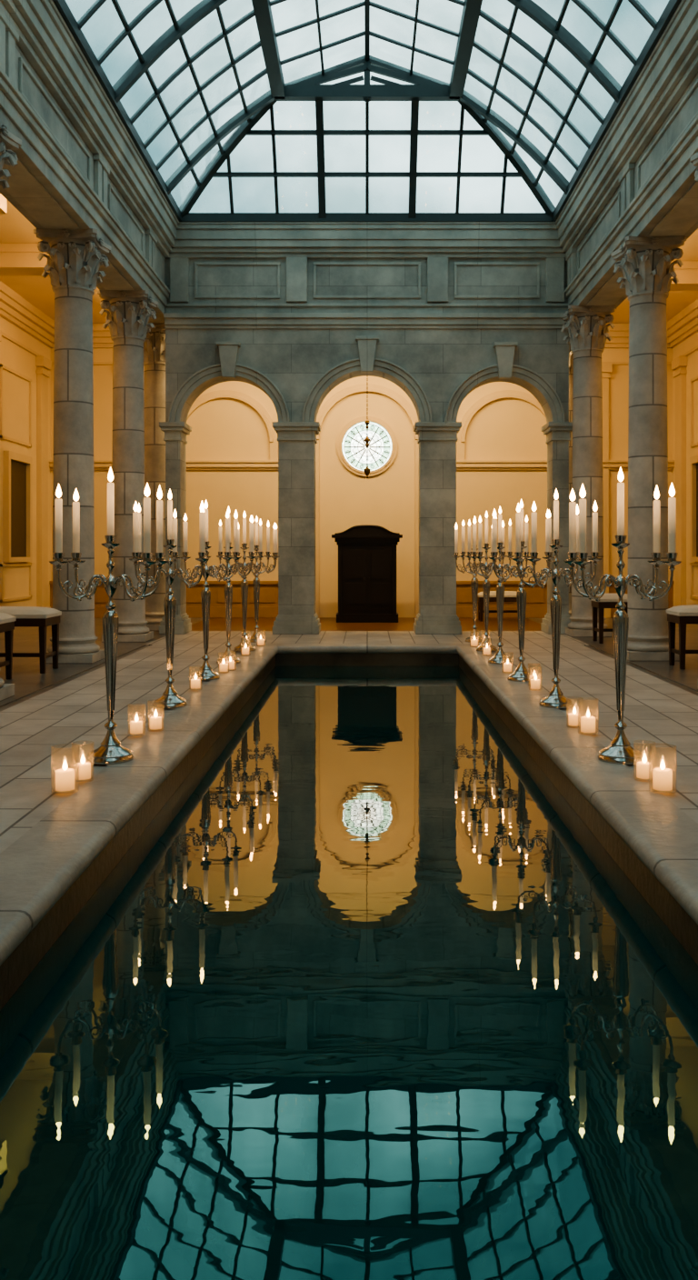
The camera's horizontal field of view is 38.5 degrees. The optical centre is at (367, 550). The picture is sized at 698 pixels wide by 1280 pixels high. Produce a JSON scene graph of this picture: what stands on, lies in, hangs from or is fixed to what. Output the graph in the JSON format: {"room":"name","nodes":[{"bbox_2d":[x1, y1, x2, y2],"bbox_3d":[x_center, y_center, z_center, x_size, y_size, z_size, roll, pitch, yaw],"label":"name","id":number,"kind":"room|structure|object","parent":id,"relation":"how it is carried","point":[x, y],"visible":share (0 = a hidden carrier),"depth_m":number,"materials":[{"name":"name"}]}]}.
{"room":"atrium with pool","nodes":[
{"label":"atrium with pool","id":0,"kind":"room"},
{"bbox_2d":[0,315,50,606],"bbox_3d":[-5.850,-1.375,7.000,0.300,5.550,22.000,0,0,0],"label":"wall","id":1,"kind":"structure","parent":0,"point":[15,389],"depth_m":16.35,"materials":[{"name":"beige paint"}]},
{"bbox_2d":[3,450,32,562],"bbox_3d":[-5.654,-0.695,16.200,0.088,1.750,1.100,0,0,0],"label":"window","id":2,"kind":"structure","parent":1,"relation":"in","point":[17,467],"depth_m":16.21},
{"bbox_2d":[0,330,697,618],"bbox_3d":[-0.100,-1.075,7.890,11.200,4.550,20.220,0,0,0],"label":"trim","id":3,"kind":"structure","parent":1,"relation":"attached to","point":[43,365],"depth_m":17.89,"materials":[{"name":"yellow paint"}]},
{"bbox_2d":[0,280,697,364],"bbox_3d":[-0.100,-3.700,7.000,11.200,0.700,22.000,0,0,0],"label":"trim","id":4,"kind":"structure","parent":1,"relation":"attached to","point":[15,308],"depth_m":17.02,"materials":[{"name":"yellow paint"}]},
{"bbox_2d":[0,193,697,290],"bbox_3d":[-0.100,-3.895,8.300,11.200,0.310,12.280,0,0,0],"label":"trim","id":5,"kind":"structure","parent":1,"relation":"attached to","point":[15,259],"depth_m":13.20,"materials":[{"name":"yellow paint"}]},
{"bbox_2d":[0,617,697,853],"bbox_3d":[-0.100,1.300,7.000,11.200,0.200,22.000,0,0,0],"label":"floor","id":6,"kind":"structure","parent":0,"point":[60,707],"depth_m":8.60,"materials":[{"name":"stone"}]},
{"bbox_2d":[0,612,16,679],"bbox_3d":[-3.825,0.879,9.175,1.050,0.642,0.450,0,0,0],"label":"bench","id":7,"kind":"object","parent":6,"relation":"on","point":[6,621],"visible":1,"depth_m":9.32,"materials":[{"name":"brown wood"}]},
{"bbox_2d":[0,121,21,701],"bbox_3d":[-3.200,-1.105,8.000,0.706,4.610,0.706,0,0,0],"label":"column","id":8,"kind":"structure","parent":6,"relation":"on","point":[9,142],"depth_m":8.13,"materials":[{"name":"stone"}]},
{"bbox_2d":[0,606,61,673],"bbox_3d":[-3.615,0.879,10.000,0.970,0.642,0.500,0,0,0],"label":"bench","id":9,"kind":"object","parent":6,"relation":"on","point":[42,617],"visible":0.97,"depth_m":9.80,"materials":[{"name":"brown wood"}]},
{"bbox_2d":[52,744,79,791],"bbox_3d":[-1.490,1.074,4.930,0.132,0.227,0.132,0,0,0],"label":"candle","id":10,"kind":"object","parent":6,"relation":"on","point":[65,776],"visible":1,"depth_m":4.89,"materials":[{"name":"white wax"}]},
{"bbox_2d":[33,228,111,663],"bbox_3d":[-3.200,-1.105,10.900,0.706,4.610,0.706,0,0,0],"label":"column","id":11,"kind":"structure","parent":6,"relation":"on","point":[75,255],"depth_m":10.71,"materials":[{"name":"stone"}]},
{"bbox_2d":[71,741,94,779],"bbox_3d":[-1.470,1.089,5.170,0.112,0.197,0.112,0,0,0],"label":"candle","id":12,"kind":"object","parent":6,"relation":"on","point":[82,770],"visible":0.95,"depth_m":5.14,"materials":[{"name":"white wax"}]},
{"bbox_2d":[97,290,158,642],"bbox_3d":[-3.200,-1.105,13.400,0.706,4.610,0.706,0,0,0],"label":"column","id":13,"kind":"structure","parent":6,"relation":"on","point":[127,322],"depth_m":13.21,"materials":[{"name":"stone"}]},
{"bbox_2d":[127,703,145,734],"bbox_3d":[-1.488,1.089,6.450,0.112,0.197,0.112,0,0,0],"label":"candle","id":14,"kind":"object","parent":6,"relation":"on","point":[135,726],"visible":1,"depth_m":6.42,"materials":[{"name":"white wax"}]},
{"bbox_2d":[143,322,165,630],"bbox_3d":[-3.200,-1.105,15.250,0.706,4.610,0.706,0,0,0],"label":"column","id":15,"kind":"structure","parent":6,"relation":"on","point":[155,344],"depth_m":15.05,"materials":[{"name":"stone"}]},
{"bbox_2d":[189,673,202,689],"bbox_3d":[-1.470,1.089,8.570,0.112,0.197,0.112,0,0,0],"label":"candle","id":16,"kind":"object","parent":6,"relation":"on","point":[195,683],"visible":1,"depth_m":8.54,"materials":[{"name":"white wax"}]},
{"bbox_2d":[216,511,272,651],"bbox_3d":[-1.460,0.354,11.900,0.593,1.667,0.434,0,0,10],"label":"candelabra","id":17,"kind":"object","parent":6,"relation":"on","point":[244,583],"visible":0.8,"depth_m":11.87,"materials":[{"name":"silver metal"}]},
{"bbox_2d":[241,643,249,656],"bbox_3d":[-1.380,1.089,11.350,0.112,0.197,0.112,0,0,0],"label":"candle holder","id":18,"kind":"object","parent":6,"relation":"on","point":[245,650],"visible":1,"depth_m":11.32,"materials":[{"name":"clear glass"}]},
{"bbox_2d":[237,516,279,642],"bbox_3d":[-1.460,0.366,13.200,0.593,1.667,0.434,0,0,-8],"label":"candelabra","id":19,"kind":"object","parent":6,"relation":"on","point":[256,635],"visible":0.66,"depth_m":13.17,"materials":[{"name":"silver metal"}]},
{"bbox_2d":[256,635,265,646],"bbox_3d":[-1.330,1.089,12.500,0.112,0.197,0.112,0,0,0],"label":"candle holder","id":20,"kind":"object","parent":6,"relation":"on","point":[260,642],"visible":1,"depth_m":12.47,"materials":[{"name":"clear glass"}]},
{"bbox_2d":[0,643,697,1279],"bbox_3d":[0.000,1.719,4.950,2.880,1.062,15.740,0,0,0],"label":"reflecting pool","id":21,"kind":"object","parent":6,"relation":"in","point":[364,961],"visible":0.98,"depth_m":3.25,"materials":[{"name":"liquid"}]},
{"bbox_2d":[49,467,169,764],"bbox_3d":[-1.460,0.354,5.690,0.593,1.667,0.434,0,0,0],"label":"candelabra","id":22,"kind":"object","parent":21,"relation":"on","point":[110,752],"visible":1,"depth_m":5.66,"materials":[{"name":"silver metal"}]},
{"bbox_2d":[150,709,164,729],"bbox_3d":[-1.400,1.089,6.620,0.112,0.197,0.112,0,0,0],"label":"candle","id":23,"kind":"object","parent":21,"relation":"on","point":[155,722],"visible":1,"depth_m":6.59,"materials":[{"name":"white wax"}]},
{"bbox_2d":[129,490,209,708],"bbox_3d":[-1.513,0.354,7.670,0.593,1.667,0.434,0,0,-9],"label":"candelabra","id":24,"kind":"object","parent":21,"relation":"on","point":[169,699],"visible":0.92,"depth_m":7.64,"materials":[{"name":"silver metal"}]},
{"bbox_2d":[171,500,241,679],"bbox_3d":[-1.500,0.354,9.300,0.593,1.667,0.434,0,0,6],"label":"candelabra","id":25,"kind":"object","parent":21,"relation":"on","point":[205,673],"visible":0.84,"depth_m":9.27,"materials":[{"name":"silver metal"}]},
{"bbox_2d":[219,659,229,673],"bbox_3d":[-1.400,1.089,9.750,0.112,0.197,0.112,0,0,0],"label":"candle","id":26,"kind":"object","parent":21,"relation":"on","point":[224,667],"visible":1,"depth_m":9.72,"materials":[{"name":"white wax"}]},
{"bbox_2d":[203,505,257,663],"bbox_3d":[-1.470,0.354,10.600,0.593,1.667,0.434,0,0,-5],"label":"candelabra","id":27,"kind":"object","parent":21,"relation":"on","point":[228,586],"visible":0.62,"depth_m":10.57,"materials":[{"name":"silver metal"}]},
{"bbox_2d":[226,650,236,670],"bbox_3d":[-1.360,1.089,9.950,0.112,0.197,0.112,0,0,0],"label":"candle","id":28,"kind":"object","parent":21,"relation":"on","point":[231,664],"visible":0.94,"depth_m":9.92,"materials":[{"name":"white wax"}]},
{"bbox_2d":[470,630,479,647],"bbox_3d":[1.330,1.089,12.400,0.112,0.197,0.112,0,0,0],"label":"candle holder","id":29,"kind":"object","parent":21,"relation":"on","point":[475,643],"visible":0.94,"depth_m":12.38,"materials":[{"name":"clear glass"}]},
{"bbox_2d":[459,510,514,651],"bbox_3d":[1.420,0.354,11.900,0.593,1.667,0.434,0,0,-7],"label":"candelabra","id":30,"kind":"object","parent":21,"relation":"on","point":[486,583],"visible":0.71,"depth_m":11.88,"materials":[{"name":"silver metal"}]},
{"bbox_2d":[483,643,490,656],"bbox_3d":[1.360,1.089,11.350,0.112,0.197,0.112,0,0,0],"label":"candle holder","id":31,"kind":"object","parent":21,"relation":"on","point":[486,650],"visible":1,"depth_m":11.32,"materials":[{"name":"clear glass"}]},
{"bbox_2d":[470,506,530,664],"bbox_3d":[1.410,0.354,10.600,0.593,1.667,0.434,0,0,-4],"label":"candelabra","id":32,"kind":"object","parent":21,"relation":"on","point":[500,657],"visible":0.82,"depth_m":10.57,"materials":[{"name":"silver metal"}]},
{"bbox_2d":[502,658,512,673],"bbox_3d":[1.370,1.089,9.750,0.112,0.197,0.112,0,0,0],"label":"candle holder","id":33,"kind":"object","parent":21,"relation":"on","point":[507,667],"visible":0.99,"depth_m":9.72,"materials":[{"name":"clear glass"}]},
{"bbox_2d":[489,499,554,681],"bbox_3d":[1.420,0.354,9.200,0.593,1.667,0.434,0,0,8],"label":"candelabra","id":34,"kind":"object","parent":21,"relation":"on","point":[521,674],"visible":0.87,"depth_m":9.16,"materials":[{"name":"silver metal"}]},
{"bbox_2d":[529,666,542,689],"bbox_3d":[1.440,1.089,8.550,0.112,0.197,0.112,0,0,0],"label":"candle holder","id":35,"kind":"object","parent":21,"relation":"on","point":[535,683],"visible":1,"depth_m":8.52,"materials":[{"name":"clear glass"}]},
{"bbox_2d":[511,490,602,708],"bbox_3d":[1.450,0.354,7.670,0.593,1.667,0.434,0,0,-12],"label":"candelabra","id":36,"kind":"object","parent":21,"relation":"on","point":[555,699],"visible":0.96,"depth_m":7.64,"materials":[{"name":"silver metal"}]},
{"bbox_2d":[569,707,580,726],"bbox_3d":[1.400,1.089,6.750,0.112,0.197,0.112,0,0,0],"label":"candle holder","id":37,"kind":"object","parent":21,"relation":"on","point":[575,718],"visible":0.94,"depth_m":6.72,"materials":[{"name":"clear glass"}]},
{"bbox_2d":[578,698,599,733],"bbox_3d":[1.437,1.074,6.500,0.132,0.227,0.132,0,0,0],"label":"candle holder","id":38,"kind":"object","parent":21,"relation":"on","point":[587,723],"visible":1,"depth_m":6.46,"materials":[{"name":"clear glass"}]},
{"bbox_2d":[563,468,681,764],"bbox_3d":[1.443,0.354,5.690,0.593,1.667,0.434,0,0,2],"label":"candelabra","id":39,"kind":"object","parent":21,"relation":"on","point":[620,752],"visible":0.99,"depth_m":5.66,"materials":[{"name":"silver metal"}]},
{"bbox_2d":[633,742,656,779],"bbox_3d":[1.440,1.089,5.190,0.112,0.197,0.112,0,0,0],"label":"candle holder","id":40,"kind":"object","parent":21,"relation":"on","point":[644,769],"visible":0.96,"depth_m":5.16,"materials":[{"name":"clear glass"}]},
{"bbox_2d":[652,760,676,792],"bbox_3d":[1.460,1.074,4.940,0.132,0.227,0.132,0,0,0],"label":"candle holder","id":41,"kind":"object","parent":21,"relation":"on","point":[662,776],"visible":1,"depth_m":4.91,"materials":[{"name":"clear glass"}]},
{"bbox_2d":[331,524,402,622],"bbox_3d":[0.000,0.382,16.950,1.180,1.635,0.600,0,0,0],"label":"tall cabinet","id":42,"kind":"object","parent":6,"relation":"on","point":[366,553],"visible":1,"depth_m":16.72,"materials":[{"name":"brown wood"}]},
{"bbox_2d":[452,516,492,642],"bbox_3d":[1.420,0.366,13.200,0.593,1.667,0.434,0,0,5],"label":"candelabra","id":43,"kind":"object","parent":6,"relation":"on","point":[475,581],"visible":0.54,"depth_m":13.16,"materials":[{"name":"silver metal"}]},
{"bbox_2d":[477,590,517,620],"bbox_3d":[2.300,0.944,17.175,0.800,0.512,0.350,0,0,0],"label":"bench","id":44,"kind":"object","parent":6,"relation":"on","point":[509,595],"visible":0.45,"depth_m":17.02,"materials":[{"name":"brown wood"}]},
{"bbox_2d":[569,336,573,616],"bbox_3d":[3.130,-1.105,15.600,0.706,4.610,0.706,0,0,0],"label":"column","id":45,"kind":"structure","parent":6,"relation":"on","point":[571,355],"depth_m":15.39,"materials":[{"name":"stone"}]},
{"bbox_2d":[560,304,616,637],"bbox_3d":[3.130,-1.105,14.200,0.706,4.610,0.706,0,0,0],"label":"column","id":46,"kind":"structure","parent":6,"relation":"on","point":[588,331],"depth_m":14.01,"materials":[{"name":"stone"}]},
{"bbox_2d":[591,593,627,643],"bbox_3d":[3.240,0.879,13.125,0.520,0.642,0.450,0,0,0],"label":"bench","id":47,"kind":"object","parent":6,"relation":"on","point":[607,600],"visible":0.48,"depth_m":12.93,"materials":[{"name":"brown wood"}]},
{"bbox_2d":[611,235,686,660],"bbox_3d":[3.130,-1.105,11.150,0.706,4.610,0.706,0,0,0],"label":"column","id":48,"kind":"structure","parent":6,"relation":"on","point":[647,271],"depth_m":10.96,"materials":[{"name":"stone"}]},
{"bbox_2d":[666,604,697,669],"bbox_3d":[3.625,0.879,10.325,0.950,0.642,0.450,0,0,0],"label":"bench","id":49,"kind":"object","parent":6,"relation":"on","point":[682,615],"visible":1,"depth_m":10.15,"materials":[{"name":"brown wood"}]},
{"bbox_2d":[690,151,697,689],"bbox_3d":[3.130,-1.105,8.350,0.706,4.610,0.706,0,0,0],"label":"column","id":50,"kind":"structure","parent":6,"relation":"on","point":[694,158],"depth_m":8.61,"materials":[{"name":"stone"}]},
{"bbox_2d":[0,199,697,323],"bbox_3d":[-0.100,-4.150,7.150,11.800,0.200,22.300,0,0,0],"label":"ceiling","id":51,"kind":"structure","parent":0,"point":[15,228],"depth_m":15.34,"materials":[{"name":"beige paint"}]},
{"bbox_2d":[363,375,370,478],"bbox_3d":[0.000,-2.600,16.000,0.120,2.900,0.120,0,0,0],"label":"hanging lamp","id":52,"kind":"object","parent":51,"relation":"hanging from","point":[366,440],"visible":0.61,"depth_m":15.99,"materials":[{"name":"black metal"}]},
{"bbox_2d":[50,348,672,617],"bbox_3d":[-0.100,-1.475,18.150,11.800,5.350,0.300,0,0,0],"label":"wall","id":53,"kind":"structure","parent":0,"point":[222,428],"depth_m":18.00,"materials":[{"name":"beige paint"}]},
{"bbox_2d":[49,580,673,618],"bbox_3d":[-0.100,0.870,17.965,11.200,0.660,0.070,0,0,0],"label":"baseboard","id":54,"kind":"structure","parent":53,"relation":"attached to","point":[536,596],"depth_m":17.96,"materials":[{"name":"paint"}]},
{"bbox_2d":[337,416,397,476],"bbox_3d":[0.000,-1.880,18.025,1.080,1.080,0.190,0,0,0],"label":"round window","id":55,"kind":"structure","parent":53,"relation":"in","point":[352,450],"depth_m":18.09,"materials":[{"name":"grey glass"}]},
{"bbox_2d":[165,258,569,615],"bbox_3d":[0.000,-1.715,14.725,5.850,5.830,0.450,0,0,0],"label":"wall","id":56,"kind":"structure","parent":0,"point":[294,360],"depth_m":14.50,"materials":[{"name":"stone"}]},
{"bbox_2d":[0,0,179,322],"bbox_3d":[-3.140,-4.060,6.050,0.920,1.340,20.100,0,0,0],"label":"entablature","id":57,"kind":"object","parent":56,"relation":"attached to","point":[78,166],"depth_m":9.87,"materials":[{"name":"stone"}]},
{"bbox_2d":[163,221,568,329],"bbox_3d":[0.000,-3.975,14.385,5.860,1.510,0.270,0,0,0],"label":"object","id":58,"kind":"structure","parent":56,"relation":"attached to","point":[296,242],"depth_m":14.41,"materials":[{"name":"stone"}]},
{"bbox_2d":[159,335,572,634],"bbox_3d":[0.000,-0.945,14.688,6.010,4.290,0.675,0,0,0],"label":"trim","id":59,"kind":"structure","parent":56,"relation":"attached to","point":[174,429],"depth_m":14.45,"materials":[{"name":"stone"}]},
{"bbox_2d":[555,0,697,323],"bbox_3d":[3.140,-4.060,6.050,0.920,1.340,20.100,0,0,0],"label":"entablature","id":60,"kind":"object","parent":56,"relation":"attached to","point":[639,180],"depth_m":10.43,"materials":[{"name":"stone"}]},
{"bbox_2d":[52,0,681,221],"bbox_3d":[0.000,-5.620,5.181,5.498,1.860,18.322,0,0,0],"label":"ceiling","id":61,"kind":"structure","parent":0,"point":[335,203],"depth_m":12.63,"materials":[{"name":"glass"}]},
{"bbox_2d":[672,331,697,606],"bbox_3d":[5.650,-1.375,7.000,0.300,5.550,22.000,0,0,0],"label":"wall","id":62,"kind":"structure","parent":0,"point":[692,367],"depth_m":17.12,"materials":[{"name":"beige paint"}]},
{"bbox_2d":[690,455,697,561],"bbox_3d":[5.454,-0.695,16.200,0.088,1.750,1.100,0,0,0],"label":"window","id":63,"kind":"structure","parent":62,"relation":"in","point":[694,460],"depth_m":16.65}
]}

